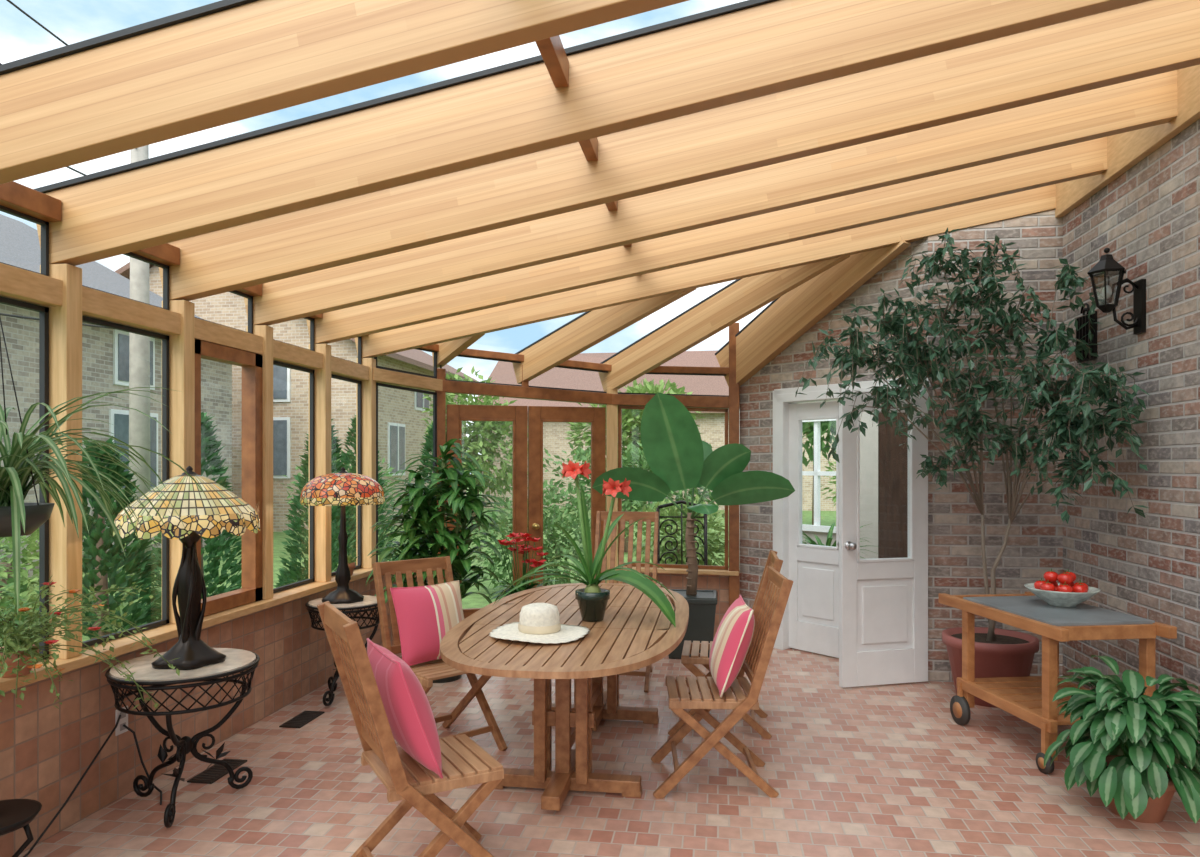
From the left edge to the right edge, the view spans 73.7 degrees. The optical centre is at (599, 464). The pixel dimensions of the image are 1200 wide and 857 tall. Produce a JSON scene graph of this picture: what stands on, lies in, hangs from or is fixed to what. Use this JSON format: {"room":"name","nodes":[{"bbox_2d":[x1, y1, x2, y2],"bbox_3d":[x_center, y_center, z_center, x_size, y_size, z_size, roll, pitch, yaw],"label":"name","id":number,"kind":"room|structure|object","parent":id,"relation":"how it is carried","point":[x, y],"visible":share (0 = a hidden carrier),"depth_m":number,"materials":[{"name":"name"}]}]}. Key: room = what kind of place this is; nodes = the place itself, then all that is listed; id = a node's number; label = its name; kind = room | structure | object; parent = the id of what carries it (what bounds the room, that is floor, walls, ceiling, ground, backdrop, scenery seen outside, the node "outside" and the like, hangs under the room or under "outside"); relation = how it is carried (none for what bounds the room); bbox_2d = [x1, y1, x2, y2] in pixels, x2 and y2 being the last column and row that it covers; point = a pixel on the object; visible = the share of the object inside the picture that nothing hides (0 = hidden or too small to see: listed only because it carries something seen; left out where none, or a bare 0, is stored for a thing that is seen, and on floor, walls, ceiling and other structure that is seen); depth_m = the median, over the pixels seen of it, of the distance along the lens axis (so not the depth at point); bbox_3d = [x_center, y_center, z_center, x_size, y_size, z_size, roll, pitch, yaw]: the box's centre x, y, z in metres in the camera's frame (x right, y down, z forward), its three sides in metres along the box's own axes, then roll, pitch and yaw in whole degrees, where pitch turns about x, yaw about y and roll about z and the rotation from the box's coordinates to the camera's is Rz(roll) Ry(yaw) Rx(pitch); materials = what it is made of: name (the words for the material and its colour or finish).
{"room":"sunroom","nodes":[
{"label":"sunroom","id":0,"kind":"room"},
{"bbox_2d":[0,577,369,856],"bbox_3d":[-2.466,1.205,2.638,0.150,0.690,7.600,0,0,8],"label":"wall","id":1,"kind":"structure","parent":0,"point":[46,749],"depth_m":3.70,"materials":[{"name":"tile"}]},
{"bbox_2d":[0,296,48,658],"bbox_3d":[-2.390,0.075,3.056,0.025,1.480,0.660,0,0,8],"label":"window","id":2,"kind":"structure","parent":1,"relation":"in","point":[43,311],"depth_m":3.36,"materials":[{"name":"black metal"}]},
{"bbox_2d":[0,181,61,275],"bbox_3d":[-2.360,-0.950,3.052,0.090,0.330,0.660,0,0,8],"label":"window","id":3,"kind":"structure","parent":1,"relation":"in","point":[44,225],"depth_m":3.26,"materials":[{"name":"brown wood"}]},
{"bbox_2d":[40,264,81,658],"bbox_3d":[-2.305,-0.015,3.423,0.130,1.670,0.085,0,0,8],"label":"trim","id":4,"kind":"structure","parent":1,"relation":"attached to","point":[65,321],"depth_m":3.38,"materials":[{"name":"brown wood"}]},
{"bbox_2d":[0,317,204,614],"bbox_3d":[-2.013,-0.245,2.638,1.188,1.385,1.149,0,0,-17],"label":"spider plant","id":5,"kind":"object","parent":1,"relation":"hanging from","point":[18,518],"visible":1,"depth_m":2.60,"materials":[{"name":"green plant"}]},
{"bbox_2d":[82,316,168,646],"bbox_3d":[-2.280,0.075,3.798,0.025,1.480,0.660,0,0,8],"label":"window","id":6,"kind":"structure","parent":1,"relation":"in","point":[165,339],"depth_m":4.10,"materials":[{"name":"black metal"}]},
{"bbox_2d":[82,243,179,309],"bbox_3d":[-2.251,-0.950,3.794,0.090,0.330,0.660,0,0,8],"label":"window","id":7,"kind":"structure","parent":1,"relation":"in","point":[130,254],"depth_m":4.02,"materials":[{"name":"brown wood"}]},
{"bbox_2d":[162,300,194,623],"bbox_3d":[-2.196,-0.015,4.165,0.130,1.670,0.085,0,0,8],"label":"trim","id":8,"kind":"structure","parent":1,"relation":"attached to","point":[181,347],"depth_m":4.12,"materials":[{"name":"brown wood"}]},
{"bbox_2d":[0,263,368,380],"bbox_3d":[-2.420,-0.725,2.682,0.100,0.110,7.600,0,0,8],"label":"trim","id":9,"kind":"structure","parent":1,"relation":"attached to","point":[19,284],"depth_m":3.88,"materials":[{"name":"brown wood"}]},
{"bbox_2d":[0,568,372,691],"bbox_3d":[-2.429,0.840,2.683,0.250,0.040,7.550,0,0,8],"label":"trim","id":10,"kind":"structure","parent":1,"relation":"on","point":[165,632],"depth_m":3.92,"materials":[{"name":"brown wood"}]},
{"bbox_2d":[0,575,179,709],"bbox_3d":[-2.108,0.701,3.017,0.568,0.632,0.887,0,0,44],"label":"trailing potted plant","id":11,"kind":"object","parent":10,"relation":"on","point":[19,655],"visible":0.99,"depth_m":3.07,"materials":[{"name":"green plant"}]},
{"bbox_2d":[195,339,262,615],"bbox_3d":[-2.141,0.075,4.536,0.090,1.480,0.660,0,0,8],"label":"window","id":12,"kind":"structure","parent":1,"relation":"in","point":[251,591],"depth_m":4.78,"materials":[{"name":"brown wood"}]},
{"bbox_2d":[246,325,272,599],"bbox_3d":[-2.086,-0.015,4.907,0.130,1.670,0.085,0,0,8],"label":"trim","id":13,"kind":"structure","parent":1,"relation":"attached to","point":[265,331],"depth_m":4.87,"materials":[{"name":"brown wood"}]},
{"bbox_2d":[273,360,314,592],"bbox_3d":[-2.061,0.075,5.282,0.025,1.480,0.660,0,0,8],"label":"window","id":14,"kind":"structure","parent":1,"relation":"in","point":[312,372],"depth_m":5.59,"materials":[{"name":"black metal"}]},
{"bbox_2d":[309,344,330,581],"bbox_3d":[-1.977,-0.015,5.649,0.130,1.670,0.085,0,0,8],"label":"trim","id":15,"kind":"structure","parent":1,"relation":"attached to","point":[322,376],"depth_m":5.61,"materials":[{"name":"brown wood"}]},
{"bbox_2d":[331,374,361,575],"bbox_3d":[-1.952,0.075,6.024,0.025,1.480,0.660,0,0,8],"label":"window","id":16,"kind":"structure","parent":1,"relation":"in","point":[359,383],"depth_m":6.33,"materials":[{"name":"black metal"}]},
{"bbox_2d":[356,358,375,567],"bbox_3d":[-1.867,-0.015,6.391,0.130,1.670,0.085,0,0,8],"label":"trim","id":17,"kind":"structure","parent":1,"relation":"attached to","point":[368,387],"depth_m":6.35,"materials":[{"name":"brown wood"}]},
{"bbox_2d":[535,35,568,87],"bbox_3d":[-0.193,-1.492,2.732,0.055,0.100,0.660,0,0,8],"label":"trim","id":18,"kind":"structure","parent":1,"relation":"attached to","point":[551,49],"depth_m":2.89,"materials":[{"name":"brown wood"}]},
{"bbox_2d":[370,575,427,646],"bbox_3d":[-1.675,1.205,6.734,0.140,0.690,0.754,0,0,36],"label":"wall","id":19,"kind":"structure","parent":0,"point":[377,639],"depth_m":6.46,"materials":[{"name":"tile"}]},
{"bbox_2d":[376,382,436,561],"bbox_3d":[-1.618,0.075,6.693,0.025,1.480,0.648,0,0,37],"label":"window","id":20,"kind":"structure","parent":19,"relation":"in","point":[434,394],"depth_m":6.66,"materials":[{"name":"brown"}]},
{"bbox_2d":[435,368,445,578],"bbox_3d":[-1.399,0.355,6.999,0.090,2.390,0.090,0,0,-15],"label":"trim","id":21,"kind":"structure","parent":19,"relation":"attached to","point":[441,373],"depth_m":6.96,"materials":[{"name":"brown wood"}]},
{"bbox_2d":[432,334,484,367],"bbox_3d":[-1.200,-1.046,6.710,0.076,0.377,0.901,0,0,-34],"label":"beam","id":22,"kind":"structure","parent":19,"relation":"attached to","point":[449,350],"depth_m":6.74,"materials":[{"name":"brown wood"}]},
{"bbox_2d":[446,404,527,618],"bbox_3d":[-1.000,0.500,7.103,0.715,2.060,0.054,0,0,-15],"label":"door","id":23,"kind":"structure","parent":19,"relation":"in","point":[455,414],"depth_m":7.14,"materials":[{"name":"brown wood"}]},
{"bbox_2d":[373,368,442,391],"bbox_3d":[-1.618,-0.708,6.693,0.100,0.134,0.758,0,0,36],"label":"trim","id":24,"kind":"structure","parent":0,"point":[384,376],"depth_m":6.64,"materials":[{"name":"brown wood"}]},
{"bbox_2d":[18,638,1199,856],"bbox_3d":[0.269,1.550,2.851,5.500,0.001,9.120,0,0,8],"label":"floor","id":25,"kind":"structure","parent":0,"point":[886,770],"depth_m":3.76,"materials":[{"name":"tile"}]},
{"bbox_2d":[0,799,41,856],"bbox_3d":[-2.169,1.395,2.827,0.331,0.289,0.339,0,0,8],"label":"plant stand","id":26,"kind":"object","parent":25,"relation":"on","point":[15,814],"visible":1,"depth_m":2.88,"materials":[{"name":"metal"}]},
{"bbox_2d":[105,648,259,827],"bbox_3d":[-1.888,1.221,3.645,0.624,0.642,0.624,0,0,-28],"label":"side table","id":27,"kind":"object","parent":25,"relation":"on","point":[237,660],"visible":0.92,"depth_m":3.55,"materials":[{"name":"metal"}]},
{"bbox_2d":[113,466,259,669],"bbox_3d":[-1.869,0.451,3.642,0.586,0.895,0.597,0,0,8],"label":"table lamp","id":28,"kind":"object","parent":27,"relation":"on","point":[206,515],"visible":0.97,"depth_m":3.54,"materials":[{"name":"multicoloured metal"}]},
{"bbox_2d":[187,759,246,783],"bbox_3d":[-1.930,1.544,4.045,0.130,0.011,0.300,0,0,8],"label":"floor vent","id":29,"kind":"object","parent":25,"relation":"in","point":[215,772],"visible":0.84,"depth_m":4.00,"materials":[{"name":"black metal"}]},
{"bbox_2d":[305,595,379,705],"bbox_3d":[-1.684,1.221,5.303,0.504,0.642,0.504,0,0,20],"label":"side table","id":30,"kind":"object","parent":25,"relation":"on","point":[368,601],"visible":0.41,"depth_m":5.17,"materials":[{"name":"metal"}]},
{"bbox_2d":[300,467,384,603],"bbox_3d":[-1.704,0.456,5.305,0.538,0.885,0.538,0,0,8],"label":"table lamp","id":31,"kind":"object","parent":30,"relation":"on","point":[342,488],"visible":1,"depth_m":5.17,"materials":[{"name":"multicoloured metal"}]},
{"bbox_2d":[317,601,503,856],"bbox_3d":[-0.666,1.039,2.964,0.650,1.050,0.478,0,0,-30],"label":"dining chair","id":32,"kind":"object","parent":25,"relation":"on","point":[465,763],"visible":0.94,"depth_m":2.85,"materials":[{"name":"brown wood"}]},
{"bbox_2d":[366,638,442,778],"bbox_3d":[-0.723,0.879,2.931,0.209,0.422,0.448,0,0,-30],"label":"cushion","id":33,"kind":"object","parent":32,"relation":"on","point":[408,710],"visible":0.86,"depth_m":2.77,"materials":[{"name":"pink fabric"}]},
{"bbox_2d":[365,439,512,682],"bbox_3d":[-1.158,0.682,5.804,1.062,1.736,0.868,0,0,8],"label":"plant","id":34,"kind":"object","parent":25,"relation":"on","point":[424,511],"visible":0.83,"depth_m":5.69,"materials":[{"name":"green plant"}]},
{"bbox_2d":[372,556,506,750],"bbox_3d":[-0.892,1.054,4.420,0.478,1.020,0.641,0,0,-42],"label":"dining chair","id":35,"kind":"object","parent":25,"relation":"on","point":[426,672],"visible":0.39,"depth_m":4.47,"materials":[{"name":"brown wood"}]},
{"bbox_2d":[390,580,463,665],"bbox_3d":[-0.937,0.879,4.472,0.442,0.412,0.208,0,0,-39],"label":"cushion","id":36,"kind":"object","parent":35,"relation":"on","point":[424,614],"visible":0.85,"depth_m":4.38,"materials":[{"name":"fabric"}]},
{"bbox_2d":[488,532,557,600],"bbox_3d":[-0.660,1.049,6.470,0.606,1.002,0.468,0,0,25],"label":"potted plant","id":37,"kind":"object","parent":25,"relation":"on","point":[524,549],"visible":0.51,"depth_m":6.45,"materials":[{"name":"red plant"}]},
{"bbox_2d":[440,583,688,810],"bbox_3d":[-0.109,1.175,4.262,1.170,0.750,2.350,0,0,8],"label":"dining table","id":38,"kind":"object","parent":25,"relation":"on","point":[633,633],"visible":0.86,"depth_m":3.77,"materials":[{"name":"brown wood"}]},
{"bbox_2d":[489,603,589,643],"bbox_3d":[-0.284,0.727,3.762,0.474,0.142,0.474,0,0,8],"label":"sun hat","id":39,"kind":"object","parent":38,"relation":"on","point":[538,622],"visible":1,"depth_m":3.69,"materials":[{"name":"wicker"}]},
{"bbox_2d":[494,460,675,627],"bbox_3d":[-0.081,0.386,4.151,0.959,0.824,0.630,0,0,8],"label":"potted amaryllis","id":40,"kind":"object","parent":38,"relation":"on","point":[592,599],"visible":1,"depth_m":4.09,"materials":[{"name":"plant"}]},
{"bbox_2d":[575,588,609,621],"bbox_3d":[-0.038,0.723,4.130,0.180,0.150,0.180,0,0,8],"label":"pot","id":41,"kind":"object","parent":40,"relation":"attached to","point":[592,602],"depth_m":4.07,"materials":[{"name":"ceramic"}]},
{"bbox_2d":[594,511,662,691],"bbox_3d":[0.154,0.959,5.824,0.570,1.210,0.698,0,0,10],"label":"dining chair","id":42,"kind":"object","parent":25,"relation":"on","point":[632,517],"visible":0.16,"depth_m":6.06,"materials":[{"name":"brown wood"}]},
{"bbox_2d":[592,392,794,658],"bbox_3d":[0.770,0.481,6.482,1.562,2.138,0.651,0,0,25],"label":"banana plant","id":43,"kind":"object","parent":25,"relation":"on","point":[673,447],"visible":0.88,"depth_m":6.47,"materials":[{"name":"green plant"}]},
{"bbox_2d":[651,566,792,798],"bbox_3d":[0.580,1.044,3.942,0.647,1.040,0.478,0,0,2],"label":"dining chair","id":44,"kind":"object","parent":25,"relation":"on","point":[775,588],"visible":0.92,"depth_m":3.75,"materials":[{"name":"brown wood"}]},
{"bbox_2d":[709,595,754,697],"bbox_3d":[0.646,0.879,3.939,0.207,0.412,0.438,0,0,3],"label":"cushion","id":45,"kind":"object","parent":44,"relation":"on","point":[732,640],"visible":1,"depth_m":3.77,"materials":[{"name":"fabric"}]},
{"bbox_2d":[668,550,782,738],"bbox_3d":[0.741,1.044,4.763,0.647,1.040,0.478,0,0,8],"label":"dining chair","id":46,"kind":"object","parent":25,"relation":"on","point":[689,648],"visible":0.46,"depth_m":4.59,"materials":[{"name":"brown wood"}]},
{"bbox_2d":[795,227,1149,707],"bbox_3d":[2.251,0.006,5.071,1.919,3.088,1.306,0,0,19],"label":"ficus tree","id":47,"kind":"object","parent":25,"relation":"on","point":[998,652],"visible":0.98,"depth_m":5.04,"materials":[{"name":"green plant"}]},
{"bbox_2d":[939,592,1176,773],"bbox_3d":[2.498,1.171,4.502,0.660,0.757,1.120,0,0,-7],"label":"cart","id":48,"kind":"object","parent":25,"relation":"on","point":[1029,699],"visible":0.78,"depth_m":4.24,"materials":[{"name":"brown wood"}]},
{"bbox_2d":[957,676,1090,732],"bbox_3d":[2.505,1.310,4.442,0.620,0.060,0.840,0,0,-7],"label":"shelf","id":49,"kind":"object","parent":48,"relation":"attached to","point":[1021,697],"depth_m":4.49,"materials":[{"name":"brown wood"}]},
{"bbox_2d":[1024,583,1100,606],"bbox_3d":[2.607,0.742,4.518,0.376,0.100,0.376,0,0,8],"label":"bowl","id":50,"kind":"object","parent":48,"relation":"on","point":[1053,598],"visible":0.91,"depth_m":4.42,"materials":[{"name":"white ceramic"}]},
{"bbox_2d":[1044,655,1199,823],"bbox_3d":[2.355,1.222,3.572,0.715,0.655,0.696,0,0,8],"label":"plant","id":51,"kind":"object","parent":25,"relation":"on","point":[1123,742],"visible":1,"depth_m":3.41,"materials":[{"name":"green plant"}]},
{"bbox_2d":[623,572,739,637],"bbox_3d":[0.692,1.258,7.312,1.167,0.585,0.140,0,0,15],"label":"wall","id":52,"kind":"structure","parent":0,"point":[720,583],"depth_m":7.16,"materials":[{"name":"tile"}]},
{"bbox_2d":[528,406,605,587],"bbox_3d":[-0.299,0.500,7.286,0.715,2.060,0.201,0,0,-15],"label":"door","id":53,"kind":"structure","parent":52,"relation":"in","point":[537,415],"depth_m":7.20,"materials":[{"name":"brown wood"}]},
{"bbox_2d":[606,388,617,582],"bbox_3d":[0.110,0.420,7.393,0.100,2.260,0.100,0,0,-3],"label":"trim","id":54,"kind":"structure","parent":52,"relation":"attached to","point":[611,410],"depth_m":7.34,"materials":[{"name":"brown wood"}]},
{"bbox_2d":[618,405,727,569],"bbox_3d":[0.654,0.190,7.247,1.010,1.480,0.025,0,0,16],"label":"window","id":55,"kind":"structure","parent":52,"relation":"in","point":[620,407],"depth_m":7.22,"materials":[{"name":"brown wood"}]},
{"bbox_2d":[729,323,738,606],"bbox_3d":[1.185,0.150,7.073,0.090,2.800,0.100,0,0,8],"label":"trim","id":56,"kind":"structure","parent":52,"relation":"attached to","point":[734,328],"depth_m":7.03,"materials":[{"name":"brown wood"}]},
{"bbox_2d":[739,401,877,567],"bbox_3d":[3.706,0.250,8.192,0.101,2.600,5.940,0,0,-40],"label":"wall","id":57,"kind":"structure","parent":0,"point":[869,442],"depth_m":8.97,"materials":[{"name":"paint"}]},
{"bbox_2d":[802,419,835,532],"bbox_3d":[2.564,0.100,9.492,0.100,1.370,1.100,0,0,-40],"label":"window frame","id":58,"kind":"structure","parent":57,"relation":"attached to","point":[816,473],"depth_m":9.48,"materials":[{"name":"white paint"}]},
{"bbox_2d":[740,237,927,608],"bbox_3d":[1.873,-0.160,6.485,0.200,3.420,1.749,0,0,-40],"label":"wall","id":59,"kind":"structure","parent":0,"point":[785,370],"depth_m":6.72,"materials":[{"name":"brick"}]},
{"bbox_2d":[442,380,611,404],"bbox_3d":[-0.644,-0.647,7.196,1.564,0.184,0.100,0,0,-15],"label":"trim","id":60,"kind":"structure","parent":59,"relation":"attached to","point":[457,387],"depth_m":7.14,"materials":[{"name":"brown wood"}]},
{"bbox_2d":[459,348,611,370],"bbox_3d":[-0.644,-0.950,7.196,1.563,0.179,0.090,0,0,-15],"label":"trim","id":61,"kind":"structure","parent":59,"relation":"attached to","point":[467,352],"depth_m":7.13,"materials":[{"name":"brown wood"}]},
{"bbox_2d":[512,288,696,383],"bbox_3d":[-0.033,-1.156,6.676,1.914,0.849,0.076,0,0,39],"label":"beam","id":62,"kind":"structure","parent":59,"relation":"attached to","point":[598,325],"depth_m":6.71,"materials":[{"name":"brown wood"}]},
{"bbox_2d":[612,394,739,408],"bbox_3d":[0.674,-0.578,7.244,1.172,0.154,0.100,0,0,15],"label":"trim","id":63,"kind":"structure","parent":59,"relation":"attached to","point":[617,399],"depth_m":7.17,"materials":[{"name":"brown wood"}]},
{"bbox_2d":[648,366,728,373],"bbox_3d":[0.674,-0.860,7.244,1.170,0.120,0.090,0,0,15],"label":"trim","id":64,"kind":"structure","parent":59,"relation":"attached to","point":[661,369],"depth_m":7.16,"materials":[{"name":"brown wood"}]},
{"bbox_2d":[598,255,849,391],"bbox_3d":[0.915,-1.230,6.704,2.424,1.142,0.076,0,0,41],"label":"beam","id":65,"kind":"structure","parent":59,"relation":"attached to","point":[747,295],"depth_m":6.69,"materials":[{"name":"brown wood"}]},
{"bbox_2d":[716,236,910,386],"bbox_3d":[1.646,-1.291,6.502,0.090,1.240,1.873,0,0,-37],"label":"beam","id":66,"kind":"structure","parent":59,"relation":"attached to","point":[798,310],"depth_m":6.48,"materials":[{"name":"brown wood"}]},
{"bbox_2d":[789,401,838,657],"bbox_3d":[1.789,0.513,6.540,0.054,2.050,0.620,0,0,-40],"label":"door","id":67,"kind":"structure","parent":59,"relation":"in","point":[813,569],"depth_m":6.60,"materials":[{"name":"white paint"}]},
{"bbox_2d":[773,376,931,649],"bbox_3d":[1.982,0.455,6.307,0.200,2.190,1.395,0,0,-40],"label":"trim","id":68,"kind":"structure","parent":59,"relation":"attached to","point":[782,398],"depth_m":6.71,"materials":[{"name":"white paint"}]},
{"bbox_2d":[928,210,1062,681],"bbox_3d":[2.822,-0.128,5.770,0.920,3.356,0.200,0,0,8],"label":"wall","id":69,"kind":"structure","parent":0,"point":[1034,546],"depth_m":5.67,"materials":[{"name":"brick"}]},
{"bbox_2d":[355,184,1055,357],"bbox_3d":[0.638,-1.473,6.021,5.273,1.254,0.084,0,0,8],"label":"beam","id":70,"kind":"structure","parent":69,"relation":"attached to","point":[912,228],"depth_m":5.95,"materials":[{"name":"brown wood"}]},
{"bbox_2d":[837,391,927,687],"bbox_3d":[1.997,0.513,5.626,0.680,2.050,0.201,0,0,-14],"label":"door","id":71,"kind":"structure","parent":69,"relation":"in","point":[883,602],"depth_m":5.60,"materials":[{"name":"white paint"}]},
{"bbox_2d":[1063,119,1199,743],"bbox_3d":[2.770,-0.170,1.714,0.200,3.440,7.900,0,0,8],"label":"wall","id":72,"kind":"structure","parent":0,"point":[1148,217],"depth_m":4.46,"materials":[{"name":"brick"}]},
{"bbox_2d":[0,0,257,74],"bbox_3d":[0.062,-1.631,2.316,5.224,0.980,0.110,0,0,8],"label":"trim","id":73,"kind":"structure","parent":72,"relation":"attached to","point":[222,5],"depth_m":2.49,"materials":[{"name":"black metal"}]},
{"bbox_2d":[0,0,688,183],"bbox_3d":[0.091,-1.473,2.311,5.273,1.254,0.084,0,0,8],"label":"ceiling beam","id":74,"kind":"structure","parent":72,"relation":"attached to","point":[259,57],"depth_m":2.45,"materials":[{"name":"brown wood"}]},
{"bbox_2d":[34,0,777,192],"bbox_3d":[0.172,-1.631,3.058,5.224,0.980,0.110,0,0,8],"label":"trim","id":75,"kind":"structure","parent":72,"relation":"attached to","point":[747,4],"depth_m":3.14,"materials":[{"name":"black metal"}]},
{"bbox_2d":[36,0,1150,265],"bbox_3d":[0.201,-1.473,3.053,5.273,1.254,0.084,0,0,8],"label":"beam","id":76,"kind":"structure","parent":72,"relation":"attached to","point":[780,45],"depth_m":3.08,"materials":[{"name":"brown wood"}]},
{"bbox_2d":[159,0,1199,300],"bbox_3d":[0.310,-1.473,3.795,5.273,1.254,0.084,0,0,8],"label":"beam","id":77,"kind":"structure","parent":72,"relation":"attached to","point":[1153,37],"depth_m":3.73,"materials":[{"name":"brown wood"}]},
{"bbox_2d":[306,137,1106,343],"bbox_3d":[0.529,-1.473,5.279,5.273,1.254,0.084,0,0,8],"label":"beam","id":78,"kind":"structure","parent":72,"relation":"attached to","point":[1087,158],"depth_m":5.20,"materials":[{"name":"brown wood"}]},
{"bbox_2d":[244,70,1176,325],"bbox_3d":[0.419,-1.473,4.537,5.273,1.254,0.084,0,0,8],"label":"beam","id":79,"kind":"structure","parent":72,"relation":"attached to","point":[1149,101],"depth_m":4.45,"materials":[{"name":"brown wood"}]},
{"bbox_2d":[1076,302,1096,362],"bbox_3d":[3.164,-0.869,5.214,0.038,0.377,0.240,0,0,8],"label":"wall plaque","id":80,"kind":"object","parent":72,"relation":"attached to","point":[1083,331],"visible":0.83,"depth_m":5.17,"materials":[{"name":"metal"}]},
{"bbox_2d":[1087,248,1145,334],"bbox_3d":[2.945,-0.998,4.579,0.290,0.496,0.182,0,0,8],"label":"light fixture","id":81,"kind":"object","parent":72,"relation":"attached to","point":[1107,266],"visible":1,"depth_m":4.56,"materials":[{"name":"metal"}]},
{"bbox_2d":[1054,65,1199,217],"bbox_3d":[2.675,-1.936,1.930,0.050,0.400,7.700,0,0,8],"label":"trim","id":82,"kind":"structure","parent":72,"relation":"attached to","point":[1125,150],"depth_m":4.57,"materials":[{"name":"brown wood"}]},
{"label":"floor","id":83,"kind":"structure","parent":0,"visible":0},
{"bbox_2d":[878,412,907,557],"bbox_3d":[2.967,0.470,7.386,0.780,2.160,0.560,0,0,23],"label":"glass pane","id":84,"kind":"object","parent":83,"relation":"on","point":[892,457],"visible":0.1,"depth_m":7.23,"materials":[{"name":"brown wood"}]},
{"label":"outside","id":85,"kind":"structure","parent":0,"visible":0},
{"bbox_2d":[0,488,835,657],"bbox_3d":[5.107,1.750,34.625,120.000,0.001,110.000,0,0,8],"label":"ground","id":86,"kind":"structure","parent":85,"point":[828,518],"depth_m":15.30,"materials":[{"name":"green plant"}]},
{"bbox_2d":[0,0,150,589],"bbox_3d":[-5.426,-1.850,5.887,1.356,7.200,11.016,0,0,-10],"label":"utility pole","id":87,"kind":"object","parent":86,"relation":"on","point":[139,345],"visible":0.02,"depth_m":10.94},
{"bbox_2d":[0,513,157,627],"bbox_3d":[-6.362,1.194,8.560,2.798,1.495,2.709,0,0,8],"label":"shrub","id":88,"kind":"object","parent":86,"relation":"on","point":[6,571],"visible":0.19,"depth_m":8.43,"materials":[{"name":"green plant"}]},
{"bbox_2d":[35,438,161,643],"bbox_3d":[-3.695,0.766,5.892,1.103,1.968,1.086,0,0,8],"label":"shrub","id":89,"kind":"object","parent":86,"relation":"on","point":[100,565],"visible":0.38,"depth_m":5.85,"materials":[{"name":"green plant"}]},
{"bbox_2d":[0,214,231,576],"bbox_3d":[-14.275,-2.025,14.236,12.000,7.550,9.800,0,0,6],"label":"house","id":90,"kind":"structure","parent":86,"relation":"on","point":[105,351],"depth_m":14.35,"materials":[{"name":"brick"}]},
{"bbox_2d":[138,411,241,621],"bbox_3d":[-4.062,0.597,8.070,1.204,2.306,1.192,0,0,8],"label":"cedar tree","id":91,"kind":"object","parent":86,"relation":"on","point":[214,547],"visible":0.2,"depth_m":8.02,"materials":[{"name":"green plant"}]},
{"bbox_2d":[115,262,478,531],"bbox_3d":[-10.546,-2.125,25.815,11.000,7.750,9.800,0,0,8],"label":"house","id":92,"kind":"structure","parent":86,"relation":"on","point":[401,429],"depth_m":21.12,"materials":[{"name":"beige brick"}]},
{"bbox_2d":[273,418,355,587],"bbox_3d":[-3.557,0.545,10.242,1.210,2.411,1.190,0,0,8],"label":"cedar tree","id":93,"kind":"object","parent":86,"relation":"on","point":[295,573],"visible":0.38,"depth_m":10.07,"materials":[{"name":"green plant"}]},
{"bbox_2d":[281,450,400,552],"bbox_3d":[-5.037,0.801,15.878,2.359,2.409,2.168,0,0,-37],"label":"shrub","id":94,"kind":"object","parent":86,"relation":"on","point":[387,471],"visible":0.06,"depth_m":15.75,"materials":[{"name":"green plant"}]},
{"bbox_2d":[331,415,399,567],"bbox_3d":[-4.002,0.445,13.315,1.417,2.610,1.378,0,0,8],"label":"cedar tree","id":95,"kind":"object","parent":86,"relation":"on","point":[350,437],"visible":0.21,"depth_m":13.25,"materials":[{"name":"green plant"}]},
{"bbox_2d":[398,422,477,565],"bbox_3d":[-2.469,0.549,12.089,1.193,2.402,1.241,0,0,8],"label":"cedar tree","id":96,"kind":"object","parent":86,"relation":"on","point":[428,446],"visible":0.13,"depth_m":11.96,"materials":[{"name":"green plant"}]},
{"bbox_2d":[420,365,516,530],"bbox_3d":[-3.178,-0.419,20.731,3.076,4.337,3.255,0,0,8],"label":"tree","id":97,"kind":"object","parent":86,"relation":"on","point":[473,444],"visible":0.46,"depth_m":20.34,"materials":[{"name":"green plant"}]},
{"bbox_2d":[466,479,590,588],"bbox_3d":[-0.875,0.975,10.874,2.155,1.587,1.436,0,0,8],"label":"shrub","id":98,"kind":"object","parent":86,"relation":"on","point":[549,525],"visible":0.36,"depth_m":10.79,"materials":[{"name":"green plant"}]},
{"bbox_2d":[508,440,723,552],"bbox_3d":[0.625,0.573,16.110,5.101,2.354,2.273,0,0,8],"label":"shrub","id":99,"kind":"object","parent":86,"relation":"on","point":[632,457],"visible":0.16,"depth_m":15.92,"materials":[{"name":"green plant"}]},
{"bbox_2d":[564,378,703,507],"bbox_3d":[1.197,-0.642,27.171,4.797,4.784,4.161,0,0,8],"label":"tree","id":100,"kind":"object","parent":86,"relation":"on","point":[629,425],"visible":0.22,"depth_m":26.45,"materials":[{"name":"green plant"}]},
{"bbox_2d":[477,350,835,510],"bbox_3d":[3.275,-1.675,35.907,15.800,6.850,10.000,0,0,8],"label":"house","id":101,"kind":"structure","parent":86,"relation":"on","point":[712,426],"depth_m":32.29,"materials":[{"name":"beige brick"}]},
{"bbox_2d":[624,494,739,566],"bbox_3d":[0.964,1.047,9.937,1.548,1.407,1.358,0,0,8],"label":"shrub","id":102,"kind":"object","parent":86,"relation":"on","point":[673,511],"visible":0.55,"depth_m":9.68,"materials":[{"name":"green plant"}]},
{"bbox_2d":[656,500,707,564],"bbox_3d":[0.853,1.061,8.215,0.536,1.379,0.553,0,0,3],"label":"patio chair","id":103,"kind":"object","parent":86,"relation":"on","point":[681,502],"visible":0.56,"depth_m":8.43,"materials":[{"name":"metal"}]},
{"bbox_2d":[802,421,835,524],"bbox_3d":[5.805,-1.164,21.252,4.754,5.828,4.064,0,0,8],"label":"tree","id":104,"kind":"object","parent":86,"relation":"on","point":[807,427],"visible":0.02,"depth_m":20.90,"materials":[{"name":"green plant"}]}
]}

